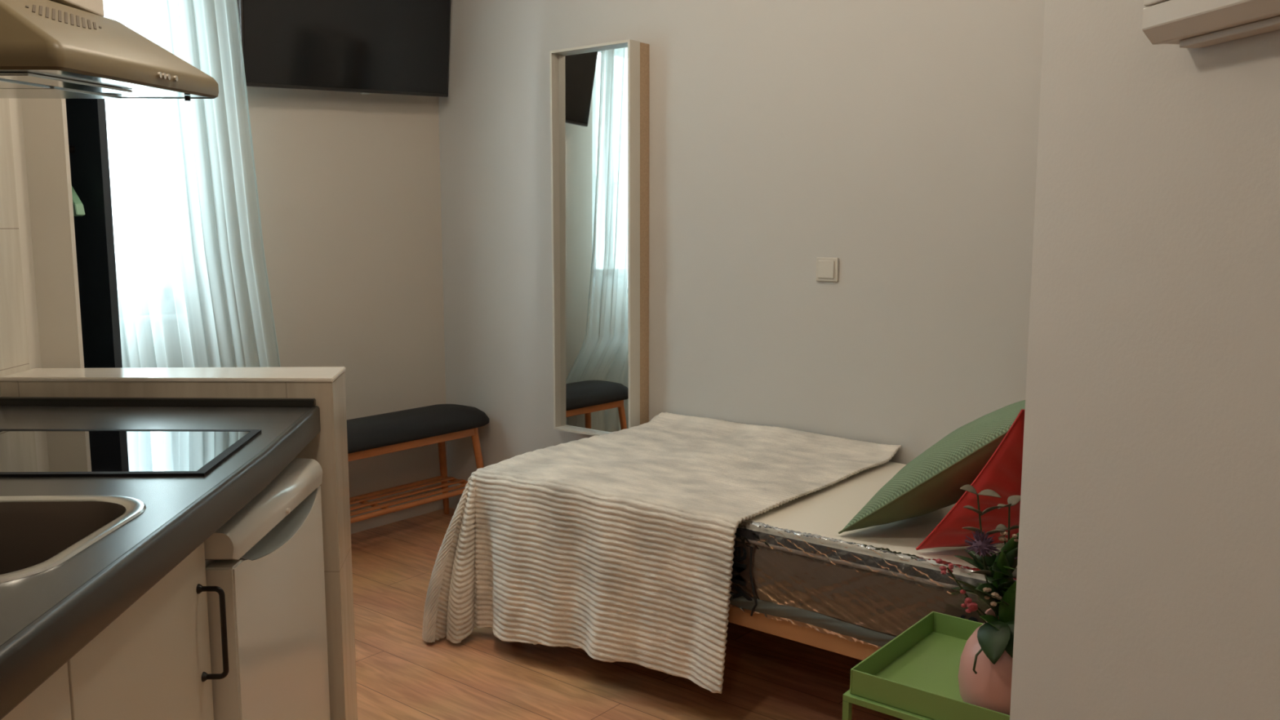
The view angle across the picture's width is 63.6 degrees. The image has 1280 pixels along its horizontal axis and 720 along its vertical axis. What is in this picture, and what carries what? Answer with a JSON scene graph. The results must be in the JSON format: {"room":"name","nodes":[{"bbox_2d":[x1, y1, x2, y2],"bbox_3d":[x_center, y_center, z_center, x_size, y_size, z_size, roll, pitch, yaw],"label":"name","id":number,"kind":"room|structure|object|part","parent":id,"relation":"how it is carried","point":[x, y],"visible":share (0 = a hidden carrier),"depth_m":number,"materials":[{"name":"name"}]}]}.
{"room":"studio apartment","nodes":[
{"label":"studio apartment","id":0,"kind":"room"},
{"bbox_2d":[0,97,29,396],"bbox_3d":[-1.491,-0.019,0.298,0.101,2.600,4.500,0,7,-2],"label":"wall","id":1,"kind":"structure","parent":0,"point":[14,350],"depth_m":2.49,"materials":[{"name":"tile"}]},
{"bbox_2d":[0,0,218,101],"bbox_3d":[-1.099,-0.487,1.601,0.688,0.154,0.575,0,7,-2],"label":"hood","id":2,"kind":"object","parent":1,"relation":"attached to","point":[49,49],"visible":1,"depth_m":1.53,"materials":[{"name":"brown paint"}]},
{"bbox_2d":[49,0,103,17],"bbox_3d":[-1.178,-1.018,1.510,0.530,0.921,0.398,0,7,-2],"label":"hood chimney","id":3,"kind":"object","parent":2,"relation":"on","point":[94,6],"depth_m":1.72,"materials":[{"name":"beige paint"}]},
{"bbox_3d":[-1.106,-0.430,1.608,0.665,0.033,0.559,0,7,-2],"label":"underside panel","id":4,"kind":"part","parent":2,"relation":"part of","materials":[{"name":"silver metal"}]},
{"bbox_2d":[8,97,84,369],"bbox_3d":[-1.535,-0.317,2.589,0.174,2.600,0.120,0,7,-2],"label":"wall partition","id":5,"kind":"structure","parent":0,"point":[39,126],"depth_m":2.62,"materials":[{"name":"beige paint"}]},
{"bbox_2d":[0,366,357,719],"bbox_3d":[-1.121,0.510,2.571,0.794,0.964,0.205,0,7,-2],"label":"wall","id":6,"kind":"structure","parent":0,"point":[326,384],"depth_m":2.47,"materials":[{"name":"beige wood"}]},
{"bbox_2d":[246,86,448,533],"bbox_3d":[-2.656,-0.338,2.747,0.250,2.600,5.577,6,10,38],"label":"wall","id":7,"kind":"structure","parent":0,"point":[348,184],"depth_m":4.39,"materials":[{"name":"beige paint"}]},
{"bbox_2d":[102,0,280,368],"bbox_3d":[-1.814,-0.407,3.434,0.197,2.500,1.308,6,10,38],"label":"sheer curtain","id":8,"kind":"object","parent":7,"relation":"hanging from","point":[193,285],"visible":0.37,"depth_m":3.60,"materials":[{"name":"white fabric"}]},
{"bbox_2d":[236,0,450,97],"bbox_3d":[-1.170,-1.356,4.109,0.202,0.617,1.008,6,10,38],"label":"television","id":9,"kind":"object","parent":7,"relation":"attached to","point":[366,46],"visible":0.91,"depth_m":4.07,"materials":[{"name":"black plastic"}]},
{"bbox_2d":[351,507,902,719],"bbox_3d":[-0.441,1.226,1.119,6.080,0.080,5.727,6,10,38],"label":"floor","id":10,"kind":"structure","parent":0,"point":[400,675],"depth_m":3.08,"materials":[{"name":"brown wood"}]},
{"bbox_2d":[1,662,71,719],"bbox_3d":[-1.080,0.762,1.156,0.675,0.830,0.468,0,7,-2],"label":"base cabinet","id":11,"kind":"object","parent":10,"relation":"on","point":[51,700],"visible":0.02,"depth_m":1.31,"materials":[{"name":"beige"}]},
{"bbox_2d":[65,98,122,368],"bbox_3d":[-1.907,-0.204,2.883,0.350,2.300,0.720,6,10,38],"label":"window frame","id":12,"kind":"structure","parent":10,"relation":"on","point":[86,117],"depth_m":3.06,"materials":[{"name":"black metal"}]},
{"bbox_3d":[-1.911,-0.597,2.835,0.023,0.023,0.680,6,10,38],"label":"hanging rail","id":13,"kind":"part","parent":12,"relation":"part of","materials":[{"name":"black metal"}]},
{"bbox_2d":[71,186,84,216],"bbox_3d":[-1.734,-0.536,3.068,0.304,0.220,0.024,6,10,38],"label":"clothes hanger","id":14,"kind":"object","parent":12,"relation":"hanging from","point":[78,209],"visible":0.15,"depth_m":2.99,"materials":[{"name":"green plastic"}]},
{"bbox_2d":[66,542,229,719],"bbox_3d":[-1.074,0.701,1.624,0.720,0.830,0.466,0,7,-2],"label":"base cabinet","id":15,"kind":"object","parent":10,"relation":"on","point":[153,661],"visible":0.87,"depth_m":1.63,"materials":[{"name":"beige"}]},
{"bbox_2d":[0,396,320,719],"bbox_3d":[-1.051,0.263,1.417,0.852,0.084,2.114,0,7,-2],"label":"countertop","id":16,"kind":"structure","parent":15,"relation":"on","point":[47,616],"depth_m":1.60,"materials":[{"name":"black"}]},
{"bbox_2d":[0,495,146,582],"bbox_3d":[-0.960,0.316,1.407,0.465,0.160,0.415,0,7,-2],"label":"sink","id":17,"kind":"object","parent":16,"relation":"in","point":[38,534],"visible":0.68,"depth_m":1.57,"materials":[{"name":"silver metal"}]},
{"bbox_2d":[0,428,261,477],"bbox_3d":[-1.024,0.169,1.933,0.565,0.005,0.402,0,7,-2],"label":"cooktop","id":18,"kind":"object","parent":16,"relation":"in","point":[23,452],"visible":1,"depth_m":1.92,"materials":[{"name":"black glass"}]},
{"bbox_3d":[-0.743,0.476,1.802,0.045,0.177,0.017,0,7,-2],"label":"handle","id":19,"kind":"part","parent":15,"relation":"part of","materials":[{"name":"black metal"}]},
{"bbox_2d":[204,457,330,719],"bbox_3d":[-1.076,0.635,2.148,0.712,0.765,0.575,0,7,-2],"label":"fridge","id":20,"kind":"object","parent":10,"relation":"on","point":[267,560],"visible":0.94,"depth_m":2.07,"materials":[{"name":"white metal"}]},
{"bbox_3d":[-0.754,0.291,2.115,0.060,0.061,0.575,0,7,-2],"label":"trim","id":21,"kind":"part","parent":20,"relation":"part of","materials":[{"name":"white plastic"}]},
{"bbox_2d":[346,404,488,523],"bbox_3d":[-1.099,0.508,4.252,0.317,0.537,1.144,6,10,38],"label":"bench","id":22,"kind":"object","parent":10,"relation":"on","point":[371,436],"visible":0.54,"depth_m":4.30,"materials":[{"name":"black fabric"}]},
{"bbox_3d":[-1.099,0.596,4.264,0.279,0.024,0.994,6,10,38],"label":"shelf frame","id":23,"kind":"part","parent":22,"relation":"part of","materials":[{"name":"brown wood"}]},
{"bbox_3d":[-1.009,0.355,4.160,0.022,0.036,0.940,6,10,38],"label":"seat rail","id":24,"kind":"part","parent":22,"relation":"part of","materials":[{"name":"brown wood"}]},
{"bbox_3d":[-1.099,0.285,4.223,0.306,0.087,1.144,6,10,38],"label":"seat","id":25,"kind":"part","parent":22,"relation":"part of","materials":[{"name":"black fabric"}]},
{"bbox_3d":[-0.897,0.492,4.708,0.032,0.450,0.094,1,7,7],"label":"leg","id":26,"kind":"part","parent":22,"relation":"part of","materials":[{"name":"brown wood"}]},
{"bbox_3d":[-0.698,0.513,4.549,0.093,0.450,0.033,-3,8,-19],"label":"leg","id":27,"kind":"part","parent":22,"relation":"part of","materials":[{"name":"brown wood"}]},
{"bbox_2d":[727,604,881,660],"bbox_3d":[0.562,0.762,3.085,1.910,0.330,0.915,6,10,38],"label":"frame","id":28,"kind":"object","parent":10,"relation":"on","point":[802,633],"visible":0.02,"depth_m":2.61,"materials":[{"name":"brown wood"}]},
{"bbox_2d":[728,461,1017,648],"bbox_3d":[0.552,0.492,3.037,1.900,0.242,0.936,6,10,38],"label":"mattress","id":29,"kind":"object","parent":28,"relation":"on","point":[871,584],"visible":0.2,"depth_m":2.56,"materials":[{"name":"grey fabric"}]},
{"bbox_2d":[422,412,901,693],"bbox_3d":[0.066,0.582,3.341,1.135,0.600,1.114,6,10,38],"label":"blanket","id":30,"kind":"object","parent":29,"relation":"on","point":[617,545],"visible":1,"depth_m":3.04,"materials":[{"name":"beige fabric"}]},
{"bbox_3d":[0.561,0.514,3.051,1.900,0.170,0.908,6,10,38],"label":"panel","id":31,"kind":"part","parent":29,"relation":"part of","materials":[{"name":"fabric"}]},
{"bbox_3d":[0.561,0.385,3.034,1.898,0.018,0.906,6,10,38],"label":"panel","id":32,"kind":"part","parent":29,"relation":"part of","materials":[{"name":"beige fabric"}]},
{"bbox_2d":[838,400,1025,533],"bbox_3d":[0.820,0.246,2.564,0.483,0.368,0.455,6,10,38],"label":"cushion","id":33,"kind":"object","parent":29,"relation":"on","point":[931,482],"visible":0.56,"depth_m":2.44,"materials":[{"name":"green fabric"}]},
{"bbox_2d":[915,408,1025,550],"bbox_3d":[0.943,0.266,2.342,0.511,0.398,0.324,-3,8,-21],"label":"cushion","id":34,"kind":"object","parent":29,"relation":"on","point":[1002,474],"visible":0.27,"depth_m":2.27,"materials":[{"name":"red fabric"}]},
{"bbox_2d":[842,611,1009,719],"bbox_3d":[0.688,0.828,2.078,0.414,0.460,0.414,6,10,38],"label":"tray table","id":35,"kind":"object","parent":10,"relation":"on","point":[913,676],"visible":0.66,"depth_m":2.07,"materials":[{"name":"green"}]},
{"bbox_3d":[0.407,0.864,2.052,0.014,0.396,0.014,6,10,38],"label":"leg","id":36,"kind":"part","parent":35,"relation":"part of","materials":[{"name":"green"}]},
{"bbox_3d":[0.688,0.657,2.056,0.414,0.013,0.414,6,10,38],"label":"frame","id":37,"kind":"part","parent":35,"relation":"part of","materials":[{"name":"green"}]},
{"bbox_2d":[958,608,1013,715],"bbox_3d":[0.692,0.568,1.923,0.188,0.188,0.188,6,10,38],"label":"vase","id":38,"kind":"object","parent":35,"relation":"on","point":[990,688],"visible":0.28,"depth_m":1.87,"materials":[{"name":"pink ceramic"}]},
{"bbox_2d":[935,484,1020,674],"bbox_3d":[0.648,0.391,1.880,0.158,0.324,0.160,-4,8,-29],"label":"flower bouquet","id":39,"kind":"object","parent":38,"relation":"in","point":[995,636],"visible":0.8,"depth_m":1.88,"materials":[{"name":"green plant"}]},
{"bbox_3d":[0.623,0.462,1.909,0.094,0.164,0.076,6,10,38],"label":"stem","id":40,"kind":"part","parent":39,"relation":"part of","materials":[{"name":"green plant"}]},
{"bbox_3d":[0.640,0.489,1.918,0.084,0.107,0.013,0,7,0],"label":"stem","id":41,"kind":"part","parent":39,"relation":"part of","materials":[{"name":"red"}]},
{"bbox_3d":[0.612,0.529,1.848,0.044,0.059,0.008,-5,9,-32],"label":"stem","id":42,"kind":"part","parent":39,"relation":"part of","materials":[{"name":"green plant"}]},
{"bbox_3d":[0.648,0.394,1.901,0.055,0.301,0.045,6,10,38],"label":"stem","id":43,"kind":"part","parent":39,"relation":"part of","materials":[{"name":"green plant"}]},
{"bbox_3d":[0.683,0.406,1.918,0.007,0.270,0.034,2,8,15],"label":"stem","id":44,"kind":"part","parent":39,"relation":"part of","materials":[{"name":"green plant"}]},
{"bbox_2d":[438,0,1044,509],"bbox_3d":[1.355,-0.371,2.998,5.680,2.600,0.150,6,10,38],"label":"wall","id":45,"kind":"structure","parent":0,"point":[896,141],"depth_m":3.58,"materials":[{"name":"grey paint"}]},
{"bbox_2d":[549,39,648,435],"bbox_3d":[-0.158,-0.451,4.043,0.405,1.500,0.117,6,10,38],"label":"wall mirror","id":46,"kind":"object","parent":45,"relation":"attached to","point":[599,93],"visible":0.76,"depth_m":4.01,"materials":[{"name":"beige paint"}]},
{"bbox_2d":[558,44,628,433],"bbox_3d":[-0.171,-0.449,4.027,0.384,1.479,0.004,6,9,38],"label":"mirror glass","id":47,"kind":"object","parent":46,"relation":"attached to","point":[593,307],"depth_m":4.03,"materials":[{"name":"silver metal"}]},
{"bbox_3d":[-0.139,-0.453,4.066,0.403,1.498,0.056,6,10,38],"label":"frame","id":48,"kind":"part","parent":46,"relation":"part of","materials":[{"name":"beige wood"}]},
{"bbox_2d":[815,257,839,281],"bbox_3d":[0.631,-0.305,3.487,0.082,0.080,0.016,6,10,38],"label":"light switch","id":49,"kind":"object","parent":45,"relation":"attached to","point":[827,268],"visible":1,"depth_m":3.48,"materials":[{"name":"beige plastic"}]},
{"bbox_2d":[1009,0,1279,719],"bbox_3d":[0.856,0.025,-0.040,0.120,2.600,2.900,-1,8,-11],"label":"wall","id":50,"kind":"structure","parent":0,"point":[1148,578],"depth_m":1.14,"materials":[{"name":"grey paint"}]},
{"bbox_2d":[1142,0,1279,48],"bbox_3d":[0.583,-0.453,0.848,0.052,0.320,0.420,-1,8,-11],"label":"air conditioner","id":51,"kind":"object","parent":50,"relation":"attached to","point":[1188,24],"visible":1,"depth_m":0.99,"materials":[{"name":"white plastic"}]}
]}

